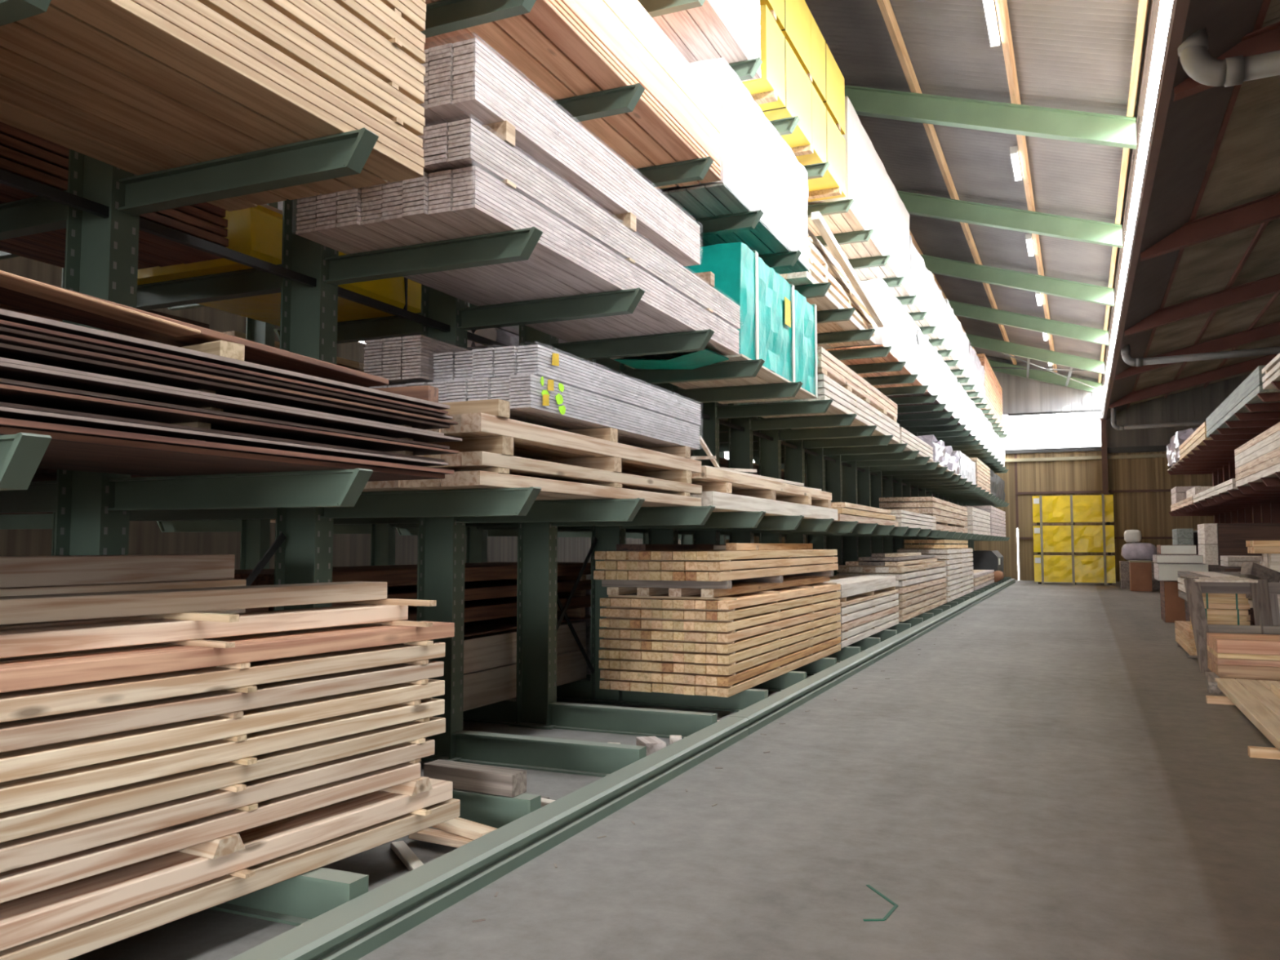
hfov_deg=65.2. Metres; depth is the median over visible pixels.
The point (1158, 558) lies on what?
pack
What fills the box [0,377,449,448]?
sheet
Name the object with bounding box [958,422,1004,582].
rack
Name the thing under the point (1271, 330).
roof beam
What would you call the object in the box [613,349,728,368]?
flap
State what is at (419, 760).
stick
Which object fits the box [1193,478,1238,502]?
stack
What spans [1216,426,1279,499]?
rack
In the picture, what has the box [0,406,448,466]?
sheet
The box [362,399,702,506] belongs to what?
stack
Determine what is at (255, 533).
rack
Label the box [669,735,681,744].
scrap
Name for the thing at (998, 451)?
bundle
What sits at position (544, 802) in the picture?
scrap
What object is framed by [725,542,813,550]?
wooden board
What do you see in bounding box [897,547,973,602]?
stack
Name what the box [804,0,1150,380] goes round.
ceiling
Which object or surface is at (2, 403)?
sheet
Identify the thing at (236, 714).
stick
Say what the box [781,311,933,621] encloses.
rack
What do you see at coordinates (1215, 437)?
rack
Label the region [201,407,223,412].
stick
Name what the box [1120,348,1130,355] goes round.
socket
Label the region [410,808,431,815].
stick
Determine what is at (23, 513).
stack
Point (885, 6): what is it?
purlin
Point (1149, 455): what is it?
trim
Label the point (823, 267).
stack
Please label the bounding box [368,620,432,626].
stick
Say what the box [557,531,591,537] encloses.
rack
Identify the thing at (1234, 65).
socket
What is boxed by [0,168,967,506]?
bar
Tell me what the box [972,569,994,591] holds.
stack
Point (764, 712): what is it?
rail
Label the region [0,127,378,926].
rack
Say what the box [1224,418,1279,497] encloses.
rack
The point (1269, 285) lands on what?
roof beam
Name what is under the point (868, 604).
stack
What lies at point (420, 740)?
stick
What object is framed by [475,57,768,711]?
rack
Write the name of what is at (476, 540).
rack
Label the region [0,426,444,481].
sheet
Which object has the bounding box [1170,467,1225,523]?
rack
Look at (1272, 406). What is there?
rack
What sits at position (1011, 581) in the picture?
rail
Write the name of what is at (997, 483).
bundle
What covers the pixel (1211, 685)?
wooden board
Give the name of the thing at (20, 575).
stack
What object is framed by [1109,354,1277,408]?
roof beam
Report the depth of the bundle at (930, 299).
21.88 m
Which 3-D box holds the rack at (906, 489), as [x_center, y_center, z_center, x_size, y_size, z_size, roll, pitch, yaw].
[7.395,-0.592,27.985,3.348,8.000,0.240,-2,-4,24]
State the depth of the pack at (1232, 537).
21.74 m
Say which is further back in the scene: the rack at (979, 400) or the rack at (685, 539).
the rack at (979, 400)
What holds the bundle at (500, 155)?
on the rack at (441, 553)
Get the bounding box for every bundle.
[295,37,740,363]
[363,334,470,386]
[368,344,701,449]
[624,242,817,404]
[656,57,808,274]
[807,96,910,297]
[824,277,928,391]
[886,338,959,422]
[902,235,947,351]
[915,434,961,477]
[919,382,979,439]
[942,298,970,384]
[952,450,975,484]
[960,342,986,404]
[977,408,993,455]
[989,469,1004,500]
[992,429,1005,469]
[1166,426,1198,471]
[1190,608,1250,629]
[1201,593,1249,609]
[1245,540,1279,553]
[1259,553,1279,610]
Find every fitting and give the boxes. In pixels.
[982,0,999,47]
[1009,146,1022,181]
[1025,233,1034,256]
[1035,292,1042,306]
[1042,333,1048,341]
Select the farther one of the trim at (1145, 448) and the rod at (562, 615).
the trim at (1145, 448)
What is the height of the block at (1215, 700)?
0.070 m
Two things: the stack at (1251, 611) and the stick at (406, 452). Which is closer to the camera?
the stick at (406, 452)
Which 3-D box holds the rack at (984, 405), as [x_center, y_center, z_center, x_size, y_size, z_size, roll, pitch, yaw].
[10.364,-0.155,34.721,3.348,8.000,0.240,-2,-4,24]
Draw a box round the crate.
[971,550,1003,572]
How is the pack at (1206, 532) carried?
on the bench
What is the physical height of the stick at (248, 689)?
0.020 m
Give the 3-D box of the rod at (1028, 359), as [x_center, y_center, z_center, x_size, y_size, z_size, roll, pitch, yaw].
[16.526,-4.833,42.566,0.090,0.140,5.509,-1,-4,21]
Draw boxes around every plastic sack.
[1120,542,1156,560]
[1124,529,1141,542]
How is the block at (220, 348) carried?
on the sheet at (6, 315)
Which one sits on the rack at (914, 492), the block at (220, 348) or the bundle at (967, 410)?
the bundle at (967, 410)
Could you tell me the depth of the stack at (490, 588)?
8.80 m
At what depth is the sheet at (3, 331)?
3.59 m
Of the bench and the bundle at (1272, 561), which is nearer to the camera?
the bundle at (1272, 561)
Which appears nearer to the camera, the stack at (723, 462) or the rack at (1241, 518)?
the stack at (723, 462)
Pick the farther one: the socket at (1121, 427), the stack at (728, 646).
the socket at (1121, 427)
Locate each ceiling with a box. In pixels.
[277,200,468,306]
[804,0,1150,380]
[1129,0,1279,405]
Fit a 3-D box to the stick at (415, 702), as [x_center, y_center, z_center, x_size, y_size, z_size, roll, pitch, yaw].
[-1.393,1.092,5.026,0.720,0.020,0.045,-2,-4,29]
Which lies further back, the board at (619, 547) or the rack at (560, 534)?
the rack at (560, 534)
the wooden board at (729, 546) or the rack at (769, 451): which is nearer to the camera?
the wooden board at (729, 546)
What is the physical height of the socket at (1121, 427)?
0.198 m
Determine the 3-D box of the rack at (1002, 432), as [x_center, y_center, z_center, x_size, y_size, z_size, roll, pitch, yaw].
[13.928,0.369,42.805,3.348,8.000,0.240,-2,-4,24]
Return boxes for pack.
[137,204,421,343]
[742,4,845,201]
[760,0,844,134]
[1032,493,1114,524]
[1032,524,1115,554]
[1033,554,1115,585]
[1152,554,1203,563]
[1153,562,1208,581]
[1156,545,1196,554]
[1172,528,1193,545]
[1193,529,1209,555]
[1197,523,1218,564]
[1210,523,1279,564]
[1220,555,1262,566]
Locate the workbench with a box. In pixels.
[1183,562,1279,673]
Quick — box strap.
[862,884,897,920]
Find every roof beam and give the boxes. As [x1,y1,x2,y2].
[844,84,1137,149]
[897,191,1122,248]
[920,253,1114,306]
[947,299,1108,346]
[965,333,1104,374]
[987,359,1102,394]
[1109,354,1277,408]
[1115,320,1279,380]
[1124,273,1279,337]
[1140,192,1279,261]
[1173,21,1279,101]
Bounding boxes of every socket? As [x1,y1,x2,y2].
[1111,419,1116,423]
[1119,425,1124,430]
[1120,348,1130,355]
[1135,357,1142,366]
[1177,31,1208,56]
[1224,55,1244,87]
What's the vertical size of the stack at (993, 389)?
1.939 m
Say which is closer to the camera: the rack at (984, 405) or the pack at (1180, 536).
the pack at (1180, 536)
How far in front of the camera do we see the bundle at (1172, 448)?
33.81 m
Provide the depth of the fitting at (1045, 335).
36.82 m
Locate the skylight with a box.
[1102,0,1190,419]
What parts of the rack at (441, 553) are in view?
plate, foot plate, plate, plate, plate, plate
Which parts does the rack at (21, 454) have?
plate, plate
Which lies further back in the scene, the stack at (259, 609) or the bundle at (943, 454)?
the bundle at (943, 454)
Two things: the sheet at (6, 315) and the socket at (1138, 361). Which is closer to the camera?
the sheet at (6, 315)
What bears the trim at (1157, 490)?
attached to the wall at (1147, 513)
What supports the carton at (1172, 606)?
on the floor
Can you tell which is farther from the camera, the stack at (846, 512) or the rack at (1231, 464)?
the rack at (1231, 464)
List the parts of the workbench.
post, rail, rail, rail, post, post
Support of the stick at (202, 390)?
on the sheet at (2, 359)
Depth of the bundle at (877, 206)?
16.23 m
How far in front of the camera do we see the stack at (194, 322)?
11.92 m
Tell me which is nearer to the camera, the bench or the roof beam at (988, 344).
the bench
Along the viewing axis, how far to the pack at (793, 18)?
12.47 m
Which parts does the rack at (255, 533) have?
plate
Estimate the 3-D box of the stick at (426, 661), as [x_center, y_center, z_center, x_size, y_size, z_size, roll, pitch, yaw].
[-1.367,0.906,5.083,0.720,0.020,0.045,-2,-4,29]
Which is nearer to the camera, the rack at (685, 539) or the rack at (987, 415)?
the rack at (685, 539)
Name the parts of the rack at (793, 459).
plate, plate, plate, plate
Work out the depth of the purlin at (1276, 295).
29.45 m
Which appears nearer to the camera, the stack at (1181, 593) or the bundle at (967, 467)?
the stack at (1181, 593)
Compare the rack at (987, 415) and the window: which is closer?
the rack at (987, 415)
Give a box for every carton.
[1119,560,1159,589]
[1128,560,1152,591]
[1160,580,1186,622]
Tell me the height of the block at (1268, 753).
0.070 m
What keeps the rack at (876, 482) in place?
on the floor
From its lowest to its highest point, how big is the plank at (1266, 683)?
0.075 m
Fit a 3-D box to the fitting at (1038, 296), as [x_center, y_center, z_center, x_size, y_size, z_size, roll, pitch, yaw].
[12.452,-5.688,31.226,0.140,0.145,1.604,-2,-4,24]
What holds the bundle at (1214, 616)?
on the stack at (1184, 637)
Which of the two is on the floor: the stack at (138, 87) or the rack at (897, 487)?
the rack at (897, 487)
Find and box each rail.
[228,715,748,959]
[729,652,874,734]
[861,622,930,662]
[921,605,963,631]
[956,595,983,612]
[977,587,998,599]
[993,582,1008,591]
[1004,578,1015,586]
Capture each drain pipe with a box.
[1111,407,1205,430]
[1120,344,1279,366]
[1177,27,1279,87]
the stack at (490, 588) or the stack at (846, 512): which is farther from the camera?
the stack at (846, 512)
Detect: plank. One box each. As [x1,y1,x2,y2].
[1214,677,1279,751]
[1235,679,1279,718]
[1256,680,1279,698]
[1271,683,1279,697]
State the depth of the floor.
5.56 m
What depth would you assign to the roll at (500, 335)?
9.12 m
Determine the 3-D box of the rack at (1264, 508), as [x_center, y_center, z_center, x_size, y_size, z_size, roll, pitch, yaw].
[16.113,0.550,27.046,1.764,5.600,0.160,-2,-4,24]
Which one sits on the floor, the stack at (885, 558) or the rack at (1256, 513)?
the rack at (1256, 513)
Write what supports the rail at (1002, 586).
on the floor
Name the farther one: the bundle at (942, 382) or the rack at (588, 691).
the bundle at (942, 382)
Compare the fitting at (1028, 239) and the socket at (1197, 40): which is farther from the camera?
the fitting at (1028, 239)
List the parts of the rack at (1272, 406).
plate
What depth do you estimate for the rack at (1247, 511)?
29.80 m
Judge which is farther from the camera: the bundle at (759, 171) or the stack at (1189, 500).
the stack at (1189, 500)
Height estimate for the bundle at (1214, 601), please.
0.304 m
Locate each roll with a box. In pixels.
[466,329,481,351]
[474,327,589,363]
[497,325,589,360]
[991,570,1004,582]
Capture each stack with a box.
[0,0,426,211]
[0,121,228,269]
[0,303,373,387]
[0,512,53,514]
[0,554,246,630]
[44,282,209,328]
[222,330,364,372]
[234,561,591,636]
[244,607,268,613]
[270,519,275,523]
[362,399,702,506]
[424,0,721,189]
[462,621,586,711]
[572,574,636,675]
[586,360,783,432]
[593,549,838,581]
[599,582,840,697]
[601,570,833,597]
[652,0,761,82]
[689,491,837,520]
[690,450,728,467]
[691,466,831,507]
[724,464,805,486]
[733,373,900,444]
[779,227,875,348]
[817,346,897,422]
[821,575,898,648]
[829,502,898,526]
[836,560,946,622]
[845,552,937,565]
[879,496,968,533]
[887,510,936,529]
[893,426,933,462]
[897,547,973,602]
[904,539,968,548]
[963,505,1005,537]
[964,506,991,535]
[968,457,991,493]
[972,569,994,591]
[976,353,1003,431]
[1170,485,1200,505]
[1170,496,1194,511]
[1174,620,1197,655]
[1177,571,1253,608]
[1178,421,1212,460]
[1184,600,1255,625]
[1186,486,1213,498]
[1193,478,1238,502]
[1205,364,1279,437]
[1206,632,1279,680]
[1234,422,1279,487]
[1262,352,1279,389]
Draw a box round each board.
[0,270,200,337]
[0,277,388,386]
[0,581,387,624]
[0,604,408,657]
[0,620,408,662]
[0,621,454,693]
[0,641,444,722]
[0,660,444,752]
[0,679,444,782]
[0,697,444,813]
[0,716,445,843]
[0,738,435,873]
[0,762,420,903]
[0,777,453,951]
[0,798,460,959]
[616,544,725,551]
[713,545,759,550]
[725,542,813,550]
[811,211,884,327]
[1204,671,1222,693]
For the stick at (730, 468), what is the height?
0.060 m
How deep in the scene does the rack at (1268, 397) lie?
17.93 m
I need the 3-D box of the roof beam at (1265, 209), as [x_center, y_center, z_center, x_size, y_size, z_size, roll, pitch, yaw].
[12.114,-5.122,17.763,5.830,1.799,0.220,-2,-4,24]
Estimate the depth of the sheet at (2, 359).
3.55 m
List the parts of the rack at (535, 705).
foot plate, plate, plate, plate, plate, plate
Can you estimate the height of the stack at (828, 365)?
0.323 m
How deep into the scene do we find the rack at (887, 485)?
24.98 m
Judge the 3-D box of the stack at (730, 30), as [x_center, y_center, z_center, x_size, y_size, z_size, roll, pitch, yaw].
[-0.543,-4.853,7.788,1.190,1.044,6.245,-2,-4,24]
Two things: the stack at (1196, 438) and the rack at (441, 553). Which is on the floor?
the rack at (441, 553)
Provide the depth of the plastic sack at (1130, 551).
36.26 m
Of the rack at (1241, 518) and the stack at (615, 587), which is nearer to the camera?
the stack at (615, 587)
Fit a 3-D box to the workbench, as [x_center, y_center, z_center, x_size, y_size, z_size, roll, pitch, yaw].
[8.138,1.744,12.685,2.185,1.394,1.267,-2,-4,24]
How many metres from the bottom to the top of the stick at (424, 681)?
0.020 m
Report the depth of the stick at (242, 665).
3.99 m
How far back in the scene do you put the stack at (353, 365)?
14.53 m
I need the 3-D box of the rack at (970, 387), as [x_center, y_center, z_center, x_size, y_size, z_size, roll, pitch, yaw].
[8.583,-0.417,30.680,3.348,8.000,0.240,-2,-4,24]
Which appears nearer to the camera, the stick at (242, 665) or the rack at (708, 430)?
the stick at (242, 665)
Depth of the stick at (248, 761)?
3.97 m
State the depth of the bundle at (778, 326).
10.59 m
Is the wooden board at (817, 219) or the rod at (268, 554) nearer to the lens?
the rod at (268, 554)
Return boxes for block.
[177,833,244,859]
[180,340,244,360]
[373,385,438,402]
[378,776,432,795]
[1186,653,1197,657]
[1205,695,1235,705]
[1247,746,1279,759]
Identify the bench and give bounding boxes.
[1208,564,1241,572]
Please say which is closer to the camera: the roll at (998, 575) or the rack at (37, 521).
the rack at (37, 521)
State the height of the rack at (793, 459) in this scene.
8.000 m
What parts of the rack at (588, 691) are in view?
foot plate, plate, plate, plate, plate, plate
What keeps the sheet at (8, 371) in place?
on the sheet at (5, 381)
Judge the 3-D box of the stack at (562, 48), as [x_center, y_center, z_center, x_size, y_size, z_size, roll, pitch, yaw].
[-1.164,-3.248,6.293,1.244,0.728,6.605,-2,-4,24]
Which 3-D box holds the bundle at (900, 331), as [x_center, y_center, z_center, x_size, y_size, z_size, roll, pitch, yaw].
[4.546,-2.617,19.294,1.264,1.150,5.418,-2,-4,24]
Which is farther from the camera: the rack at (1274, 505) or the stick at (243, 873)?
the rack at (1274, 505)
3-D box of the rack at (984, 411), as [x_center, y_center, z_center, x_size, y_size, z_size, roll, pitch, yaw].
[10.958,-0.068,36.069,3.348,8.000,0.240,-2,-4,24]
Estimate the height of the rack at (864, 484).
8.000 m
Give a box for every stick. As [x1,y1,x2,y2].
[127,612,239,622]
[161,639,235,648]
[172,422,210,429]
[195,389,215,393]
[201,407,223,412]
[214,662,249,668]
[215,711,243,718]
[217,783,246,791]
[220,734,246,742]
[222,685,257,693]
[227,756,257,764]
[228,868,255,879]
[236,803,257,811]
[338,598,436,606]
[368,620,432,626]
[385,450,413,455]
[399,640,433,645]
[400,699,420,705]
[402,659,428,664]
[404,679,428,684]
[406,758,421,763]
[408,737,425,743]
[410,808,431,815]
[414,717,429,722]
[689,455,715,459]
[698,435,719,467]
[701,465,804,485]
[715,466,756,472]
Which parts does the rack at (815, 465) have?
plate, plate, plate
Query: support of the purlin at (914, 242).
attached to the roof beam at (1088, 127)
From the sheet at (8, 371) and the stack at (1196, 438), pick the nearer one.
the sheet at (8, 371)
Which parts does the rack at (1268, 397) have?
plate, plate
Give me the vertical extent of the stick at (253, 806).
0.020 m
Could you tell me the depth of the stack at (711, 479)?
10.63 m
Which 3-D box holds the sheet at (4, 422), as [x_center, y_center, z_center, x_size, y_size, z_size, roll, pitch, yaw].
[-2.641,-0.192,2.568,1.171,0.020,5.742,-2,-4,24]
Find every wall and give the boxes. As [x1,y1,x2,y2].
[0,256,680,575]
[725,355,1251,582]
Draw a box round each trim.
[1004,446,1101,453]
[1004,453,1167,462]
[1007,408,1102,416]
[1014,453,1018,528]
[1017,488,1171,494]
[1017,537,1193,539]
[1106,445,1166,453]
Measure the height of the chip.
0.004 m
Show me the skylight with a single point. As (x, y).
(1180, 8)
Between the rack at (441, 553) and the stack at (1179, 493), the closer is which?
the rack at (441, 553)
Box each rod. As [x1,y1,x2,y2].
[245,532,285,586]
[556,537,597,631]
[556,595,594,674]
[991,366,1088,371]
[998,351,1099,390]
[1026,358,1030,377]
[1065,367,1072,386]
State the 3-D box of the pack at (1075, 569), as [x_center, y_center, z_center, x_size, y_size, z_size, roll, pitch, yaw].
[17.699,3.643,40.756,3.000,1.200,1.260,-2,-4,24]
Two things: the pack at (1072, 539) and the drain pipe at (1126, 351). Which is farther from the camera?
the pack at (1072, 539)
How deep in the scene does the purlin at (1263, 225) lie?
23.40 m
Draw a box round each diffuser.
[1010,153,1021,180]
[1026,239,1033,256]
[1035,293,1041,305]
[1043,333,1047,340]
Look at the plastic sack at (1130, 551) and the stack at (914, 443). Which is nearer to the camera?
the stack at (914, 443)
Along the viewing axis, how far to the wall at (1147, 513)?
43.91 m
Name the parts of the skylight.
head frame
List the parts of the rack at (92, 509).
plate, plate, plate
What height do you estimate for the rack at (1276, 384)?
5.600 m
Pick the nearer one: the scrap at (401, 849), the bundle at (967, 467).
the scrap at (401, 849)
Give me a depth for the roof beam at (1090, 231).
23.15 m
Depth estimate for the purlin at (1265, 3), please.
15.54 m
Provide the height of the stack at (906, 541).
0.209 m
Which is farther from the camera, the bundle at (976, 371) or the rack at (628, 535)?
the bundle at (976, 371)
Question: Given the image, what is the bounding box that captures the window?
[1005,411,1102,449]
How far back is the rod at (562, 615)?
9.86 m
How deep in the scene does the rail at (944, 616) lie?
20.75 m
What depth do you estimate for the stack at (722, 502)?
10.13 m
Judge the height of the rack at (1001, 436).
8.000 m
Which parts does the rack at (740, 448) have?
plate, plate, plate, plate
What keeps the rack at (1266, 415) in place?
on the floor
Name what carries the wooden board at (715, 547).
on the stack at (711, 565)
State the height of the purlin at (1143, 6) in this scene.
0.177 m
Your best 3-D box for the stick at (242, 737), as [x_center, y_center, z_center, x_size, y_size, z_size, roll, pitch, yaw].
[-1.891,1.034,4.137,0.720,0.020,0.045,-2,-4,29]
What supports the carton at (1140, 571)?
on the floor
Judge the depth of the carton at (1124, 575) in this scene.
36.24 m
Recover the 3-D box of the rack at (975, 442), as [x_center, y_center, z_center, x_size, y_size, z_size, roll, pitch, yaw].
[9.177,-0.330,32.027,3.348,8.000,0.240,-2,-4,24]
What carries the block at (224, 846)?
on the beam
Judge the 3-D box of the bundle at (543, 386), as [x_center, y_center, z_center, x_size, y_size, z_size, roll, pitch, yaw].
[-0.614,-0.534,7.531,1.236,0.410,2.960,-2,-4,24]
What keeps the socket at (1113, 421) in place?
attached to the drain pipe at (1113, 421)
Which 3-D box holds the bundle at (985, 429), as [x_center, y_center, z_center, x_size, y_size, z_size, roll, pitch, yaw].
[11.716,-1.588,35.554,1.216,1.200,5.823,-2,-4,24]
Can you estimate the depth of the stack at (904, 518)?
19.31 m
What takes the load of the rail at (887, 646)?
on the floor
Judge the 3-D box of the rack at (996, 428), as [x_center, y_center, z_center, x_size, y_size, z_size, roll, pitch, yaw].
[13.334,0.281,41.458,3.348,8.000,0.240,-2,-4,24]
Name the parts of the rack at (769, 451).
plate, plate, plate, plate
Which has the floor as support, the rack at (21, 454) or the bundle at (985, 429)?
the rack at (21, 454)
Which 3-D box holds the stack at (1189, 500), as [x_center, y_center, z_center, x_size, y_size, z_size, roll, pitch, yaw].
[18.176,0.794,32.596,0.997,0.221,7.740,-2,-4,24]
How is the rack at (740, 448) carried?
on the floor
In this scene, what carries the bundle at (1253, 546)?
on the bundle at (1272, 561)
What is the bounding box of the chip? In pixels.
[471,919,485,922]
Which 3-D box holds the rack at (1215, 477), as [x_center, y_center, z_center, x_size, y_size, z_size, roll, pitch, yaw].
[20.270,1.161,36.477,1.764,5.600,0.160,-2,-4,24]
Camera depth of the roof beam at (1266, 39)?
11.73 m
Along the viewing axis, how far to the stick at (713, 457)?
9.66 m
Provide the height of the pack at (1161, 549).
0.190 m
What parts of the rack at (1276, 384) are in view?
plate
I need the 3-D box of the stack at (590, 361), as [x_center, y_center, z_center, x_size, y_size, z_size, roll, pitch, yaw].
[1.069,-1.254,15.807,1.197,0.939,10.450,-2,-4,24]
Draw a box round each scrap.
[390,840,423,871]
[408,827,473,848]
[423,759,526,797]
[431,817,497,839]
[541,797,555,806]
[635,736,666,755]
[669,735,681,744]
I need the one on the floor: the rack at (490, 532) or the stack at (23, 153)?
the rack at (490, 532)
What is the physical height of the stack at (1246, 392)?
0.479 m
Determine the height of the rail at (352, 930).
0.145 m
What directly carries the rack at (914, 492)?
on the floor
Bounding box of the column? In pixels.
[1099,417,1110,555]
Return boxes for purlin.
[876,0,1017,364]
[909,230,977,354]
[995,0,1057,373]
[1097,0,1149,382]
[1126,0,1271,408]
[1164,191,1279,398]
[1203,291,1279,387]
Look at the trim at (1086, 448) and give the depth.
44.76 m
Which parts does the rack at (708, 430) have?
plate, plate, plate, plate, plate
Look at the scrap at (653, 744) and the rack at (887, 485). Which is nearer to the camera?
the scrap at (653, 744)
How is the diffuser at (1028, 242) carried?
attached to the fitting at (1028, 239)
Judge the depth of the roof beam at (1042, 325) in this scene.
34.17 m
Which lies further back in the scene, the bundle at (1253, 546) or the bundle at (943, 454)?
the bundle at (943, 454)
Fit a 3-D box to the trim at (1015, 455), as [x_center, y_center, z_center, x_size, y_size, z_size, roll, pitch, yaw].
[17.115,0.490,45.454,0.100,3.400,0.120,-2,-4,24]
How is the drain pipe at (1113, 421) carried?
attached to the wall
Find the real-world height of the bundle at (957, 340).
1.388 m
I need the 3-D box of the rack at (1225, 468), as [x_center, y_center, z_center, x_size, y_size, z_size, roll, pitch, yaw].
[19.083,0.987,33.782,1.764,5.600,0.160,-2,-4,24]
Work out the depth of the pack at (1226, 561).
20.19 m
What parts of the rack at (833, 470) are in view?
plate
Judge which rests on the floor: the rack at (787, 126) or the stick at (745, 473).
the rack at (787, 126)
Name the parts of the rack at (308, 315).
plate, plate, plate, plate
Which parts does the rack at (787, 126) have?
plate, plate, plate, plate, plate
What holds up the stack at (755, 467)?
on the rack at (849, 474)
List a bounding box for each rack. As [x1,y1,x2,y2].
[0,0,51,490]
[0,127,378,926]
[0,250,64,555]
[129,0,542,828]
[156,201,277,569]
[274,82,646,777]
[333,524,395,565]
[390,0,716,738]
[395,302,487,563]
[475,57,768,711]
[487,529,517,536]
[557,115,806,691]
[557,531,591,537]
[590,532,647,551]
[626,161,836,675]
[631,449,692,544]
[639,198,860,662]
[678,229,880,651]
[719,254,897,641]
[719,451,725,544]
[753,275,911,634]
[753,294,923,626]
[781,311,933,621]
[804,325,942,616]
[870,337,951,611]
[882,349,957,608]
[893,359,964,604]
[901,368,969,601]
[911,377,975,598]
[919,384,980,595]
[925,391,984,593]
[932,397,988,591]
[938,403,991,589]
[943,408,995,587]
[949,413,998,586]
[954,417,1001,584]
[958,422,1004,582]
[962,426,1006,582]
[967,430,1008,580]
[970,434,1011,579]
[1167,471,1219,523]
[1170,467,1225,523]
[1173,465,1231,523]
[1177,461,1237,523]
[1182,457,1244,523]
[1186,453,1252,523]
[1191,449,1261,523]
[1196,444,1271,523]
[1202,440,1279,523]
[1208,433,1279,502]
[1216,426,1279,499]
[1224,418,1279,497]
[1234,411,1279,493]
[1244,402,1279,490]
[1257,392,1279,486]
[1271,381,1279,479]
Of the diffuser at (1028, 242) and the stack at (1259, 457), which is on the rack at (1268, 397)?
the stack at (1259, 457)
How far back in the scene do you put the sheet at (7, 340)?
3.56 m
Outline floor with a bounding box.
[68,579,1279,959]
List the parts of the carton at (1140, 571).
lid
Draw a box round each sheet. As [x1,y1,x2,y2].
[0,308,449,409]
[0,319,448,414]
[0,326,453,419]
[0,334,457,425]
[0,342,450,429]
[0,356,444,435]
[0,361,462,443]
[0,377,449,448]
[0,383,458,455]
[0,401,444,462]
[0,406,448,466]
[0,417,453,474]
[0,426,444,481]
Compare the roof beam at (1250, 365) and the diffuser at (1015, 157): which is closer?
the diffuser at (1015, 157)
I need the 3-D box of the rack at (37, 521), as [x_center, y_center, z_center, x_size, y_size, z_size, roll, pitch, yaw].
[-6.487,-1.715,10.650,1.884,8.000,0.240,-2,-4,24]
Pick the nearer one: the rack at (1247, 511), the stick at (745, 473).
the stick at (745, 473)
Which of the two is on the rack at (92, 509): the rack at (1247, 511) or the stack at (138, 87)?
the stack at (138, 87)
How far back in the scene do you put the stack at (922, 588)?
19.41 m
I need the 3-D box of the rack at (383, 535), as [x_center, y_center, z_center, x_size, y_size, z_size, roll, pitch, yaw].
[-4.467,-1.418,15.231,1.884,8.000,0.240,-2,-4,24]
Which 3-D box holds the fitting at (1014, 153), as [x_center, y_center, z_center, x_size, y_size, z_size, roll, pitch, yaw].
[7.621,-6.399,20.264,0.140,0.145,1.604,-2,-4,24]
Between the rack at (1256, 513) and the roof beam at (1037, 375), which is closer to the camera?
the rack at (1256, 513)
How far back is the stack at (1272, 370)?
16.85 m
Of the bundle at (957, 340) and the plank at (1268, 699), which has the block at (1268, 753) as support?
the plank at (1268, 699)
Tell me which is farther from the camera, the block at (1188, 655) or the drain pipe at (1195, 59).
the block at (1188, 655)

